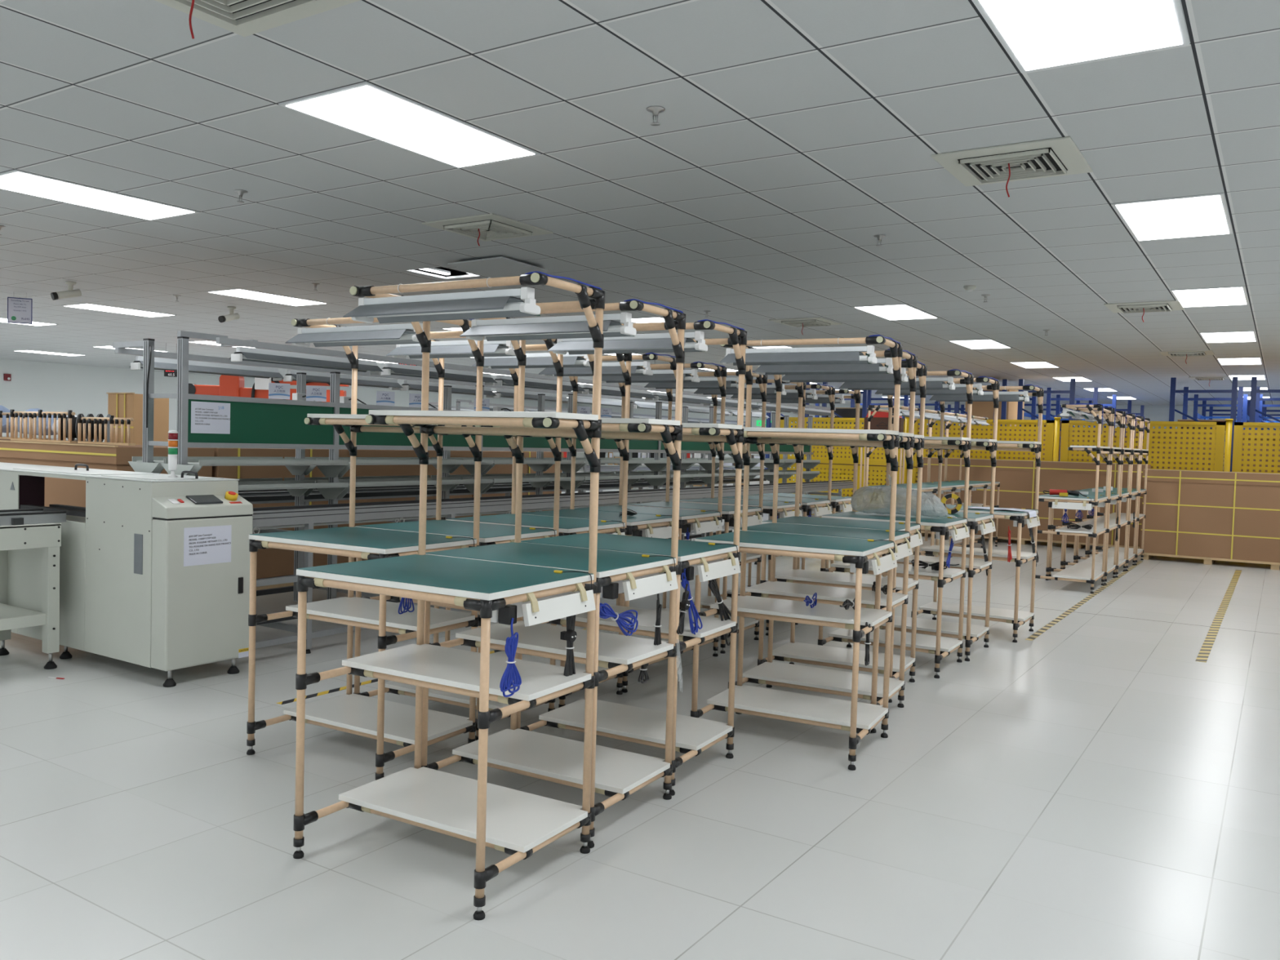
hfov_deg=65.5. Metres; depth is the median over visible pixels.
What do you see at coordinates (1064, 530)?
shelf
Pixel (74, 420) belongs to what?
reel
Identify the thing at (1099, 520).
shelf
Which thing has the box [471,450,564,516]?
carton
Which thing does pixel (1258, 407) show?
rack
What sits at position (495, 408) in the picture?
power adapter
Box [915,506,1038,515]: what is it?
countertop
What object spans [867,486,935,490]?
countertop
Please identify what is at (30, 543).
conveyor
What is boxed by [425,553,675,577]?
countertop
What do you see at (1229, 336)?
recessed light
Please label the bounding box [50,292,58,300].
hood
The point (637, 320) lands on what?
diffuser
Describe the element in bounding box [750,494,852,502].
countertop
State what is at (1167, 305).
ceiling vent
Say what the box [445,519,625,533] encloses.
countertop
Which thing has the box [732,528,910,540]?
countertop
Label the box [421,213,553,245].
ceiling vent
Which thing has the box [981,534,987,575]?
power cable
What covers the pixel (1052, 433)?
pegboard panel
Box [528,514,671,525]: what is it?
countertop
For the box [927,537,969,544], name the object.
shelf
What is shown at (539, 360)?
lamp
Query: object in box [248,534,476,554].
countertop
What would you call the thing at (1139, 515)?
shelf
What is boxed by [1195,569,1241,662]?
tape
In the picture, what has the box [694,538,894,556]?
countertop
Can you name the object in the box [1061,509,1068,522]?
cable hank
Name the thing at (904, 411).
lamp
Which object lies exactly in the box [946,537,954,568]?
cable hank
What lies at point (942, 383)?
lamp
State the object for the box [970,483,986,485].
countertop
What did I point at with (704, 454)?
shelving unit
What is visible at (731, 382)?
lamp
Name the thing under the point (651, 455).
storage box
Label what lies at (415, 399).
card
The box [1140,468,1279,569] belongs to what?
carton
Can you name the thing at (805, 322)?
ceiling vent
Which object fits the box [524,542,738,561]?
countertop
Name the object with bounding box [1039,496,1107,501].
countertop
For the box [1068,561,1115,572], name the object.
shelf
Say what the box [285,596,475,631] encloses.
shelf
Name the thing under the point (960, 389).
lamp
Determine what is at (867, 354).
lamp
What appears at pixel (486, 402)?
card
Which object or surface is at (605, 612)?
cable hank
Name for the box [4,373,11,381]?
fire alarm
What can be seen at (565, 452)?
storage box
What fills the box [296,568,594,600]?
countertop
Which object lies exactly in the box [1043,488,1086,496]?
power tool
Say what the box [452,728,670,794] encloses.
shelf
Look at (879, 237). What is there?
sprinkler
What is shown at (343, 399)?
power adapter
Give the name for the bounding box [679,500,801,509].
countertop
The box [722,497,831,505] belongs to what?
countertop
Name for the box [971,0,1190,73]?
recessed light
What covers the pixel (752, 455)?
storage box
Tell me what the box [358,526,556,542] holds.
countertop
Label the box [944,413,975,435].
lamp
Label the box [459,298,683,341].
lamp
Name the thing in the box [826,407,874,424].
load
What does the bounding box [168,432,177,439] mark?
light
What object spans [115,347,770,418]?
lamp
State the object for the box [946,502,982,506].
shelf
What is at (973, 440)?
shelf
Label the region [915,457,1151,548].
carton
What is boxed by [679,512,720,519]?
countertop
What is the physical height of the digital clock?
0.584 m
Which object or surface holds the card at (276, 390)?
attached to the conveyor at (255, 422)
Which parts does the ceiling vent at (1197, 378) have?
frame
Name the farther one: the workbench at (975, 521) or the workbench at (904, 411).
the workbench at (904, 411)
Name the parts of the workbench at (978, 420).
leg, leg, leg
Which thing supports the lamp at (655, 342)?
attached to the workbench at (691, 735)
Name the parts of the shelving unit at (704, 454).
post, shelf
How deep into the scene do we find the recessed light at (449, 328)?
13.84 m
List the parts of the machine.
plate, rail, lid handle, lid, lid, lid handle, door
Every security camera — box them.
[50,280,81,300]
[217,306,239,322]
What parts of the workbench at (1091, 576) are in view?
leg, rail, rail, rail, bracket arm, bracket arm, bracket arm, leg, table rail, leg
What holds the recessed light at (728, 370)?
in the ceiling
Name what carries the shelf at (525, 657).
attached to the workbench at (567, 526)
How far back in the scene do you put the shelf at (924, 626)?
7.55 m
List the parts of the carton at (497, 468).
lid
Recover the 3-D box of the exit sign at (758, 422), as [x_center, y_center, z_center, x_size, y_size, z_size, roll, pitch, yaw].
[4.529,-2.073,36.319,0.600,0.200,0.053,3,3,33]
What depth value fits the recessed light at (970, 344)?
13.89 m
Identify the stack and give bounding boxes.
[794,425,919,510]
[925,427,1061,459]
[1071,430,1216,470]
[1240,432,1279,472]
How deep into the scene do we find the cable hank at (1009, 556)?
7.95 m
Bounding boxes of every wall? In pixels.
[0,358,568,441]
[567,403,1279,480]
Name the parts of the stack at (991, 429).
lid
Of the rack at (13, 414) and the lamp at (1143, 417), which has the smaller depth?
the rack at (13, 414)
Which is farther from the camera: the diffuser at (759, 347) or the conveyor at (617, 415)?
the conveyor at (617, 415)
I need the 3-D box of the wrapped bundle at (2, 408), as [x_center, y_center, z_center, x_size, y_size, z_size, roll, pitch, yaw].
[-6.823,-0.634,10.507,0.593,0.380,0.411,3,3,33]
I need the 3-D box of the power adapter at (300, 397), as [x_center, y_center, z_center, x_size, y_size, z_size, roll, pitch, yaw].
[-2.559,-0.630,7.642,0.292,0.065,0.157,3,2,23]
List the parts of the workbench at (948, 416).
leg, leg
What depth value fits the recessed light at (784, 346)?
15.15 m
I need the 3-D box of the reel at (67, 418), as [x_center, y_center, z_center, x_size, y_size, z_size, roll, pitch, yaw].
[-5.412,-0.495,9.396,0.100,0.266,0.264,1,2,-15]
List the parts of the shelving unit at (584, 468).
post, shelf, shelf, post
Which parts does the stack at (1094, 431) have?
lid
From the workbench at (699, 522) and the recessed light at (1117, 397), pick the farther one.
the recessed light at (1117, 397)
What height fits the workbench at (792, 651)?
2.049 m
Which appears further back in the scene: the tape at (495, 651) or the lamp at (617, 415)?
the lamp at (617, 415)
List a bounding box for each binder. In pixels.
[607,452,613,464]
[640,453,646,465]
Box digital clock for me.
[164,342,177,377]
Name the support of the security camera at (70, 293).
attached to the ceiling
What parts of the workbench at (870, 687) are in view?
rail, rail, leg, shelf rail, shelf rail, leg, rail, rail, rail, bracket arm, leg, bracket arm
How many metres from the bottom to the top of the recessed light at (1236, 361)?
0.008 m
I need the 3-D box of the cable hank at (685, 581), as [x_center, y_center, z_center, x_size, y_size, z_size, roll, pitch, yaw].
[0.223,0.532,4.377,0.033,0.306,0.186,3,3,31]
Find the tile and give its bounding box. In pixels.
[448,256,546,276]
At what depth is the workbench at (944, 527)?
6.94 m
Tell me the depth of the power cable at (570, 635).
3.54 m
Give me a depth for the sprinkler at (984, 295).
9.54 m
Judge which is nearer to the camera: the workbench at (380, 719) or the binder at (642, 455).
the workbench at (380, 719)
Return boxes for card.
[268,382,289,399]
[306,385,326,401]
[376,391,394,405]
[408,393,421,407]
[474,398,489,411]
[577,405,590,414]
[600,408,611,417]
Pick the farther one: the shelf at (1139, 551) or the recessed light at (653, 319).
the shelf at (1139, 551)
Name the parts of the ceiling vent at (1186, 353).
frame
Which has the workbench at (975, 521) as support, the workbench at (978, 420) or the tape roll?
the tape roll
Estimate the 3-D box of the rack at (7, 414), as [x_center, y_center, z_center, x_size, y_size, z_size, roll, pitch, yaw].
[-6.104,-0.540,9.841,0.868,0.282,0.063,3,3,33]
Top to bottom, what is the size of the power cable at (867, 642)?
0.214 m
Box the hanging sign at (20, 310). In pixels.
[7,297,32,324]
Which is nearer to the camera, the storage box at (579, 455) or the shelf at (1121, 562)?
the shelf at (1121, 562)
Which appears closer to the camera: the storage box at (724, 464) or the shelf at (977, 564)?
the shelf at (977, 564)
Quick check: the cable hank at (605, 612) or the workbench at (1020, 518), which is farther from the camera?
the workbench at (1020, 518)
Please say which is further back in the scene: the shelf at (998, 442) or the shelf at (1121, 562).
the shelf at (1121, 562)
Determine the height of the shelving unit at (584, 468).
1.750 m
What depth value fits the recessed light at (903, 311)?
10.87 m
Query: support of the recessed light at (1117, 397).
in the ceiling
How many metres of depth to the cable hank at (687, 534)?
6.58 m
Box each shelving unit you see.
[582,453,666,492]
[670,453,766,487]
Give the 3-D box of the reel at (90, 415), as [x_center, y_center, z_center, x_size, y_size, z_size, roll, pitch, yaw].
[-4.997,-0.473,9.127,0.100,0.266,0.264,1,2,-15]
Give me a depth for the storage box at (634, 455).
15.83 m
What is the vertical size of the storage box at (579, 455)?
0.195 m
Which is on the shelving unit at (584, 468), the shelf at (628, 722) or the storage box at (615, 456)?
the storage box at (615, 456)
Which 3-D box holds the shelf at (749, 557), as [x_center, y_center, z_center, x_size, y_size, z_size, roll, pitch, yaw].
[0.466,0.566,7.681,0.856,0.020,0.409,3,3,30]
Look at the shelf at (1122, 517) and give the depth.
13.33 m
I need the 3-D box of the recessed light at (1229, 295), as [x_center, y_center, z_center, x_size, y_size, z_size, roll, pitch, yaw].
[5.342,-1.706,9.313,0.584,0.008,1.184,3,3,33]
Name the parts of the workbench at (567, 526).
leg, leg, leg, rail, rail, leg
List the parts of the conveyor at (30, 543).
leg, conveyor rail, panel, plate, panel, conveyor rail, leg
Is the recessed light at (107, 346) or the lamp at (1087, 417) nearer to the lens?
the lamp at (1087, 417)
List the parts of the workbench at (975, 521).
leg, shelf rail, shelf rail, leg, rail, rail, rail, leg, bracket arm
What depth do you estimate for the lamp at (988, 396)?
8.18 m
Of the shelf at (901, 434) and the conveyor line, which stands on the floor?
the conveyor line
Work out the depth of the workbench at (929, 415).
13.36 m
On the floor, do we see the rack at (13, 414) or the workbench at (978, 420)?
the workbench at (978, 420)
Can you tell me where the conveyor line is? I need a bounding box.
[166,445,473,590]
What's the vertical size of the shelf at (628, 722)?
0.020 m
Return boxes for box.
[560,451,566,457]
[575,452,584,457]
[588,452,605,464]
[613,455,620,465]
[631,452,638,457]
[648,453,662,457]
[692,453,701,465]
[723,457,733,466]
[749,477,759,484]
[751,454,765,466]
[759,477,769,484]
[1079,491,1088,494]
[1092,488,1103,492]
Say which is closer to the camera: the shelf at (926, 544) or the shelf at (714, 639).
the shelf at (714, 639)
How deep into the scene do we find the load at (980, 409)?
19.93 m
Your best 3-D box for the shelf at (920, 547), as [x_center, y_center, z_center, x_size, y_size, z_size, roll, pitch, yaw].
[3.674,0.936,13.472,0.414,0.020,0.856,3,3,33]
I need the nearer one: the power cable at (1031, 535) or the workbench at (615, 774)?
the workbench at (615, 774)
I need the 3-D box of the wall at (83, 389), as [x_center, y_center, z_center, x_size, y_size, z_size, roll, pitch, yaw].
[-13.756,-1.349,24.974,0.300,3.000,39.600,3,3,33]
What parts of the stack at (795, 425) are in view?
lid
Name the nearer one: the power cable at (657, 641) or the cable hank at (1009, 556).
the power cable at (657, 641)
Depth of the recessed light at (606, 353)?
17.11 m
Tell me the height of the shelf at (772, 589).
0.020 m
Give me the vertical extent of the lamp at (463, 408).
0.145 m
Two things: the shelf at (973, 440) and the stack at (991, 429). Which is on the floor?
the stack at (991, 429)
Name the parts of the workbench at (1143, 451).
leg, leg, leg, leg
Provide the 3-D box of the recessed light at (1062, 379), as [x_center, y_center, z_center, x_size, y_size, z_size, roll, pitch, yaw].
[8.697,-2.024,20.003,0.584,0.008,1.184,3,3,33]
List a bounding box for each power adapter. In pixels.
[292,393,315,401]
[339,395,365,404]
[493,406,511,411]
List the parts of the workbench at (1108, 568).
leg, leg, leg, leg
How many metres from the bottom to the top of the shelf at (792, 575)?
0.020 m
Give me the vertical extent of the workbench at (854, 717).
2.049 m
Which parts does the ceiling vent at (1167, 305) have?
frame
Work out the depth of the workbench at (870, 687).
5.71 m
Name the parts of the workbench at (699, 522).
leg, leg, rail, rail, bracket arm, leg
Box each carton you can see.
[0,438,214,506]
[106,392,168,444]
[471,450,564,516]
[863,411,903,432]
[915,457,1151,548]
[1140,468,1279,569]
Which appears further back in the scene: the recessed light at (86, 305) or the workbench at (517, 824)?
the recessed light at (86, 305)
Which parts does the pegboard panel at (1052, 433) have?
post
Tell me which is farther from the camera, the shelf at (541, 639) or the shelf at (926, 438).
the shelf at (926, 438)
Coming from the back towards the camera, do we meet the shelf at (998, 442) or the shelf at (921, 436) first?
the shelf at (998, 442)
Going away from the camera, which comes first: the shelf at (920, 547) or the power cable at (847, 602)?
the power cable at (847, 602)
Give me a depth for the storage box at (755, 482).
17.44 m
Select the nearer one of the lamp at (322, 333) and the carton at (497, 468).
the lamp at (322, 333)
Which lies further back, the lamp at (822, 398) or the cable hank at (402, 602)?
the lamp at (822, 398)
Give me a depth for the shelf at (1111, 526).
11.93 m
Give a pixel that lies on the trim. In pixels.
(453, 273)
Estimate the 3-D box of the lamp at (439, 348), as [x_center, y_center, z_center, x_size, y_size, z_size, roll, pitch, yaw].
[-0.868,-0.612,5.244,0.811,0.329,0.517,3,3,33]
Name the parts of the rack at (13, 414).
rail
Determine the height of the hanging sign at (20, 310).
0.355 m
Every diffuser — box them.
[446,328,462,330]
[631,317,664,323]
[752,346,790,348]
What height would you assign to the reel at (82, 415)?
0.266 m
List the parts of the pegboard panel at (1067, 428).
post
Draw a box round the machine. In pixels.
[0,430,253,687]
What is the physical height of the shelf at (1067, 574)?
0.020 m
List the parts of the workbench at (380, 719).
leg, rail, rail, table rail, bracket arm, shelf rail, leg, shelf rail, leg, rail, rail, rail, bracket arm, bracket arm, leg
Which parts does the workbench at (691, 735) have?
leg, rail, leg, shelf rail, shelf rail, leg, rail, rail, rail, bracket arm, bracket arm, leg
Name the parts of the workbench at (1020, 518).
leg, shelf rail, shelf rail, table rail, leg, rail, rail, leg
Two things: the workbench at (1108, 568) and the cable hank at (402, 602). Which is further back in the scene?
the workbench at (1108, 568)
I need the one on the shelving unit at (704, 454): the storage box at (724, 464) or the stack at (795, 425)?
the storage box at (724, 464)
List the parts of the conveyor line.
lid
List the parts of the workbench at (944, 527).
leg, rail, rail, leg, shelf rail, shelf rail, table rail, leg, rail, rail, rail, leg, bracket arm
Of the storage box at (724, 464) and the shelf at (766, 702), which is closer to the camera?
the shelf at (766, 702)
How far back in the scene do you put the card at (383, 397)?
8.11 m
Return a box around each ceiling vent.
[154,0,359,39]
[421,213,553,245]
[768,316,841,334]
[931,136,1093,197]
[1103,300,1184,322]
[1159,350,1214,364]
[1188,376,1231,386]
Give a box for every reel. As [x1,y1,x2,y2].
[60,415,68,440]
[67,413,79,442]
[76,413,89,441]
[86,413,99,441]
[97,413,111,442]
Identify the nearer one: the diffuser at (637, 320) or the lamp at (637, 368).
the lamp at (637, 368)
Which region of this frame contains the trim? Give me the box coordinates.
[413,266,469,276]
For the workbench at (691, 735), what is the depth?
4.64 m
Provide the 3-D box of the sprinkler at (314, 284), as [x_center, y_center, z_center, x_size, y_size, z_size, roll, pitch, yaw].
[-3.269,-1.943,10.025,0.084,0.071,0.084,3,3,33]
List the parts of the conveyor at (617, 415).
rail, rail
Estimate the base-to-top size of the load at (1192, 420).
0.180 m
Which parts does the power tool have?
motor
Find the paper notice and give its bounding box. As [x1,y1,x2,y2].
[191,400,230,434]
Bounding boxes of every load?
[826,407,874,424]
[964,389,1024,426]
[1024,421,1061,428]
[1177,419,1226,429]
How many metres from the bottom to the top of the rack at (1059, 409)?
2.900 m
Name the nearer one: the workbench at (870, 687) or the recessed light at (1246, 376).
the workbench at (870, 687)
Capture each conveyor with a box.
[0,508,66,669]
[112,330,853,653]
[428,399,759,493]
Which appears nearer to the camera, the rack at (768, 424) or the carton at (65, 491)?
the carton at (65, 491)
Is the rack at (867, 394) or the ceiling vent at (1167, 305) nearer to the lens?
the ceiling vent at (1167, 305)
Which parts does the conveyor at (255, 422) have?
leg, leg, board rail, rail, leg, rail, rail, board rail, rail, rail, rail, rail, rail, leg, leg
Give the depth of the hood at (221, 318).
11.98 m
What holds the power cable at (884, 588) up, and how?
on the workbench at (870, 687)
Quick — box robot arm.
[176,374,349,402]
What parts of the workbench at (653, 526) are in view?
leg, leg, cable coil, rail, rail, bracket arm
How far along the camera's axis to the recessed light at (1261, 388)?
21.17 m
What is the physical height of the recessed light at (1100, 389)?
0.008 m
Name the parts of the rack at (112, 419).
rail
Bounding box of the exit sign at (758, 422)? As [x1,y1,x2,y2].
[755,420,771,426]
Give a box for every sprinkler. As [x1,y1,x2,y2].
[173,294,181,302]
[233,189,248,203]
[311,283,319,290]
[646,106,665,125]
[873,234,885,246]
[981,294,990,302]
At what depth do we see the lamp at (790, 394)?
8.74 m
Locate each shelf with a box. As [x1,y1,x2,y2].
[0,603,45,631]
[283,693,472,744]
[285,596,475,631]
[306,413,368,418]
[338,766,587,853]
[342,644,591,701]
[368,409,598,420]
[384,680,508,709]
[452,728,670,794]
[455,620,673,664]
[489,650,608,671]
[538,698,733,751]
[560,603,736,637]
[599,629,717,642]
[600,417,679,425]
[655,608,758,629]
[681,422,742,429]
[692,595,730,605]
[706,684,888,729]
[710,595,892,626]
[722,552,760,561]
[726,586,747,594]
[742,426,898,435]
[742,661,904,697]
[745,581,907,606]
[772,642,915,671]
[774,568,918,590]
[827,627,962,652]
[831,561,965,577]
[881,615,989,637]
[896,554,991,568]
[898,432,914,436]
[912,546,926,551]
[913,434,924,438]
[918,601,1034,621]
[919,541,949,546]
[920,545,1036,559]
[924,436,970,440]
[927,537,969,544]
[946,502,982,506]
[948,534,981,538]
[970,438,996,442]
[996,440,1041,444]
[1052,568,1104,580]
[1055,525,1106,533]
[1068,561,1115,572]
[1070,445,1110,448]
[1071,521,1117,528]
[1082,555,1125,565]
[1084,518,1128,524]
[1095,551,1135,559]
[1097,515,1137,520]
[1107,546,1143,554]
[1109,512,1145,517]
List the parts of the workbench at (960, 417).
leg, leg, leg, leg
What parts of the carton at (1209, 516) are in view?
lid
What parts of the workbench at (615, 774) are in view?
leg, rail, rail, bracket arm, leg, shelf rail, shelf rail, leg, rail, rail, rail, bracket arm, bracket arm, leg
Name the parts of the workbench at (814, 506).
leg, rail, bracket arm, leg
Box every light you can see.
[0,169,199,220]
[0,317,58,325]
[13,350,83,355]
[61,302,175,317]
[91,345,168,351]
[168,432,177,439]
[168,440,177,447]
[168,448,177,454]
[188,340,250,347]
[205,288,328,306]
[278,81,540,168]
[359,359,397,364]
[420,267,450,275]
[440,327,462,330]
[605,353,643,355]
[631,316,686,323]
[697,368,737,371]
[752,345,793,348]
[852,303,939,319]
[947,339,1011,349]
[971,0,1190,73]
[1009,361,1059,368]
[1051,377,1093,381]
[1084,387,1116,391]
[1106,396,1136,399]
[1111,192,1233,241]
[1169,285,1248,307]
[1198,330,1257,342]
[1216,357,1262,364]
[1227,374,1266,380]
[1237,386,1268,391]
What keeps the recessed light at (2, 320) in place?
in the ceiling
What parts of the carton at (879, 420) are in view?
red lid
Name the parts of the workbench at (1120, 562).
leg, leg, leg, leg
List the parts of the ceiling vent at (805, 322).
frame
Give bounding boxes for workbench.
[246,317,484,780]
[293,271,604,920]
[353,336,563,740]
[421,298,685,848]
[444,349,631,707]
[516,319,746,795]
[521,352,684,693]
[574,361,727,671]
[626,370,767,653]
[679,379,806,635]
[690,334,902,770]
[713,383,835,597]
[728,348,917,733]
[747,389,861,586]
[757,359,927,702]
[817,368,973,678]
[858,376,999,661]
[864,404,935,555]
[888,408,954,556]
[911,384,1044,642]
[911,412,970,557]
[926,413,986,548]
[945,415,999,546]
[1035,403,1112,593]
[1048,407,1124,585]
[1062,410,1133,577]
[1075,413,1142,570]
[1087,415,1150,564]
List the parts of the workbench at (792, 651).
leg, leg, shelf rail, shelf rail, leg, rail, rail, rail, leg, bracket arm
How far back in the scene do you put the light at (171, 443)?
6.14 m
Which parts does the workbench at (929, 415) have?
leg, leg, table rail, leg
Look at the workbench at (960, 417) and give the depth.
14.84 m
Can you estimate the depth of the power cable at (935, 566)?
6.96 m
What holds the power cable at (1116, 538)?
hanging from the workbench at (1108, 568)
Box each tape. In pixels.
[276,628,586,704]
[1025,560,1142,640]
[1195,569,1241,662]
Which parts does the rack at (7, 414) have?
rail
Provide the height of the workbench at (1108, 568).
2.049 m
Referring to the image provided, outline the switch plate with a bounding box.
[167,498,179,504]
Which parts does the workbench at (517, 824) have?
leg, rail, rail, bracket arm, table rail, leg, shelf rail, shelf rail, leg, rail, rail, rail, bracket arm, bracket arm, leg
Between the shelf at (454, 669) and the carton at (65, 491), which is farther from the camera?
the carton at (65, 491)
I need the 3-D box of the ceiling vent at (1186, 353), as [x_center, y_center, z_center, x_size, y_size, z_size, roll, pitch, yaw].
[7.870,-1.746,14.324,0.660,0.171,0.660,3,3,33]
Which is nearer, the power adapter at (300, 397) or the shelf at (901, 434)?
the shelf at (901, 434)
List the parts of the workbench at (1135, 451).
leg, leg, leg, leg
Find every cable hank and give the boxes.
[398,597,414,614]
[499,617,521,697]
[599,603,638,635]
[680,568,702,634]
[685,527,689,540]
[803,592,817,608]
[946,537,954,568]
[1007,525,1012,562]
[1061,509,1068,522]
[1075,510,1083,519]
[1088,507,1094,515]
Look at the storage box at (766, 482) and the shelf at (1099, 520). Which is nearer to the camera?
the shelf at (1099, 520)
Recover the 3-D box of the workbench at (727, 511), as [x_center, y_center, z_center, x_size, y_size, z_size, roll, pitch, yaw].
[0.435,0.196,7.570,0.880,2.049,0.648,3,3,30]
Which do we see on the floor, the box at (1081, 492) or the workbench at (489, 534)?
the workbench at (489, 534)
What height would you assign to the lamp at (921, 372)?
0.329 m
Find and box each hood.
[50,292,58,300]
[217,315,226,322]
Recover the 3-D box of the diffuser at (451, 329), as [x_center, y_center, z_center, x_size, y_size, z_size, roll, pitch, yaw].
[-2.207,-2.106,14.196,0.540,0.007,1.140,3,3,33]
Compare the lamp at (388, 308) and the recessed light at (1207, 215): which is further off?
the recessed light at (1207, 215)
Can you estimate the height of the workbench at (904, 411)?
2.049 m
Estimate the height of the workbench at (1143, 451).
2.049 m
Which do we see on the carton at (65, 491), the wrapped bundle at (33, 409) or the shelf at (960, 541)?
the wrapped bundle at (33, 409)
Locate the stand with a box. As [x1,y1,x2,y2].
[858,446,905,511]
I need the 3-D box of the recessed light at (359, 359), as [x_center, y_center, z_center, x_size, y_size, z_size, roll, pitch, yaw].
[-5.283,-2.435,20.473,0.584,0.008,1.184,3,3,33]
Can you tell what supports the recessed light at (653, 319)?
in the ceiling
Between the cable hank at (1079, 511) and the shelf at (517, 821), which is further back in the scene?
the cable hank at (1079, 511)
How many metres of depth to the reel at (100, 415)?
8.98 m
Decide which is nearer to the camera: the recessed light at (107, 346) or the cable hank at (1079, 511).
the cable hank at (1079, 511)
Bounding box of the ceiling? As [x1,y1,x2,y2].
[0,0,1279,405]
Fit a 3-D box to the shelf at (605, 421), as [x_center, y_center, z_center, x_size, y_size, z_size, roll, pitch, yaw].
[-0.261,-0.251,4.225,0.856,0.020,0.296,3,3,30]
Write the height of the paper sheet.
0.056 m
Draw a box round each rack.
[0,410,48,439]
[9,409,76,443]
[77,414,135,445]
[764,382,951,480]
[821,382,964,425]
[953,379,1087,461]
[1017,378,1144,446]
[1168,377,1250,471]
[1248,376,1279,430]
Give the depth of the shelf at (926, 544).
14.24 m
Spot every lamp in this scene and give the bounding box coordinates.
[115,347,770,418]
[215,337,837,417]
[284,317,471,346]
[342,271,601,323]
[386,339,515,358]
[428,404,491,411]
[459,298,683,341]
[472,352,590,368]
[472,402,745,426]
[538,352,675,376]
[547,319,744,355]
[601,361,725,382]
[644,371,765,389]
[693,384,786,395]
[720,334,900,406]
[730,383,833,399]
[754,348,915,411]
[765,390,844,403]
[782,359,925,415]
[839,368,972,419]
[875,376,997,422]
[892,405,919,417]
[919,408,940,420]
[928,412,959,424]
[929,384,1042,426]
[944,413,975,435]
[960,416,990,436]
[1057,403,1103,434]
[1071,407,1115,435]
[1084,410,1126,436]
[1097,413,1136,436]
[1106,415,1144,439]
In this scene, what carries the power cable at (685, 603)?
hanging from the workbench at (691, 735)
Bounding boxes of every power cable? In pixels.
[560,614,577,676]
[638,663,648,683]
[653,593,662,644]
[676,583,690,634]
[707,562,731,645]
[840,598,854,609]
[864,622,871,666]
[871,581,895,594]
[911,559,959,570]
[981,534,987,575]
[1028,527,1038,566]
[1066,522,1093,529]
[1115,502,1118,541]
[1132,511,1134,528]
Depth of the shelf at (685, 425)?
4.51 m
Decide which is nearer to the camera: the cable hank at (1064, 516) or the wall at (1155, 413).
the cable hank at (1064, 516)
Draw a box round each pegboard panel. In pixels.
[777,417,909,517]
[911,417,1061,508]
[1059,418,1233,471]
[1231,422,1279,473]
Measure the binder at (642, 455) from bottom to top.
0.202 m
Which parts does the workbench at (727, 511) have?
leg, leg, rail, rail, rail, bracket arm, leg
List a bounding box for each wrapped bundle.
[0,404,14,437]
[13,408,57,439]
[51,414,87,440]
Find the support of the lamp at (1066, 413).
attached to the workbench at (1091, 576)
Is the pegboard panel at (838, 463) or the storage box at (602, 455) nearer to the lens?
the storage box at (602, 455)
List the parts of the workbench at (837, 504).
leg, leg, rail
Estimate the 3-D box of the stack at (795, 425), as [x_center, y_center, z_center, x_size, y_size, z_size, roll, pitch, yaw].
[4.252,-0.104,19.558,2.340,1.942,0.790,3,3,33]
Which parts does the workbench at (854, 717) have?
leg, rail, rail, leg, shelf rail, shelf rail, table rail, leg, rail, rail, rail, bracket arm, bracket arm, leg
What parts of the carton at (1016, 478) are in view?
lid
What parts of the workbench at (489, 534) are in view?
leg, rail, rail, leg, shelf rail, shelf rail, leg, rail, rail, leg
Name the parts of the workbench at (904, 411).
leg, rail, leg, table rail, leg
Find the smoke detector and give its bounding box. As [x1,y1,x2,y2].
[963,284,976,291]
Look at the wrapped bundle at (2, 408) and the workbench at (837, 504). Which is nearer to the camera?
the workbench at (837, 504)
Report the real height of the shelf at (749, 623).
0.020 m
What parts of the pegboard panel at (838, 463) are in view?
post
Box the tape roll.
[940,493,961,513]
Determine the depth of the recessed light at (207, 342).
17.14 m
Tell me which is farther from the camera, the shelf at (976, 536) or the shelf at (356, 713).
the shelf at (976, 536)
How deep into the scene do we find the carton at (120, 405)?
10.79 m
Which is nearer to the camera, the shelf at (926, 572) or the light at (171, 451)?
the light at (171, 451)
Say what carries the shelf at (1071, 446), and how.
attached to the workbench at (1091, 576)
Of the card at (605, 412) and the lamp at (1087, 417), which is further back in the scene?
the lamp at (1087, 417)
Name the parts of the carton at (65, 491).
lid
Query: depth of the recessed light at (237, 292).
11.11 m
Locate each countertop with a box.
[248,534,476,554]
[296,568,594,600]
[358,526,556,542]
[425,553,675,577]
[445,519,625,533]
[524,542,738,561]
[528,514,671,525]
[626,504,762,514]
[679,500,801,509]
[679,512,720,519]
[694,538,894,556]
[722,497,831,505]
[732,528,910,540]
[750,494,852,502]
[761,521,919,530]
[821,515,967,526]
[858,511,993,521]
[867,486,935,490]
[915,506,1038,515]
[935,485,954,488]
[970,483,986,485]
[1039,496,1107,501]
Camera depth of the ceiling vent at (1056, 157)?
5.08 m
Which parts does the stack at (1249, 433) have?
lid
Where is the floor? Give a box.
[0,487,1279,959]
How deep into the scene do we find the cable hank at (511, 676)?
3.18 m
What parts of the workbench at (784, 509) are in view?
shelf rail, leg, leg, rail, leg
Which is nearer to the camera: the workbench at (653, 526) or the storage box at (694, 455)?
the workbench at (653, 526)
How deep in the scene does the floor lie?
4.00 m
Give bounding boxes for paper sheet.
[968,506,1036,517]
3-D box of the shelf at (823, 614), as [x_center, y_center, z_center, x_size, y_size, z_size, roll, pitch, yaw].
[0.840,0.673,5.175,0.856,0.020,0.409,3,2,28]

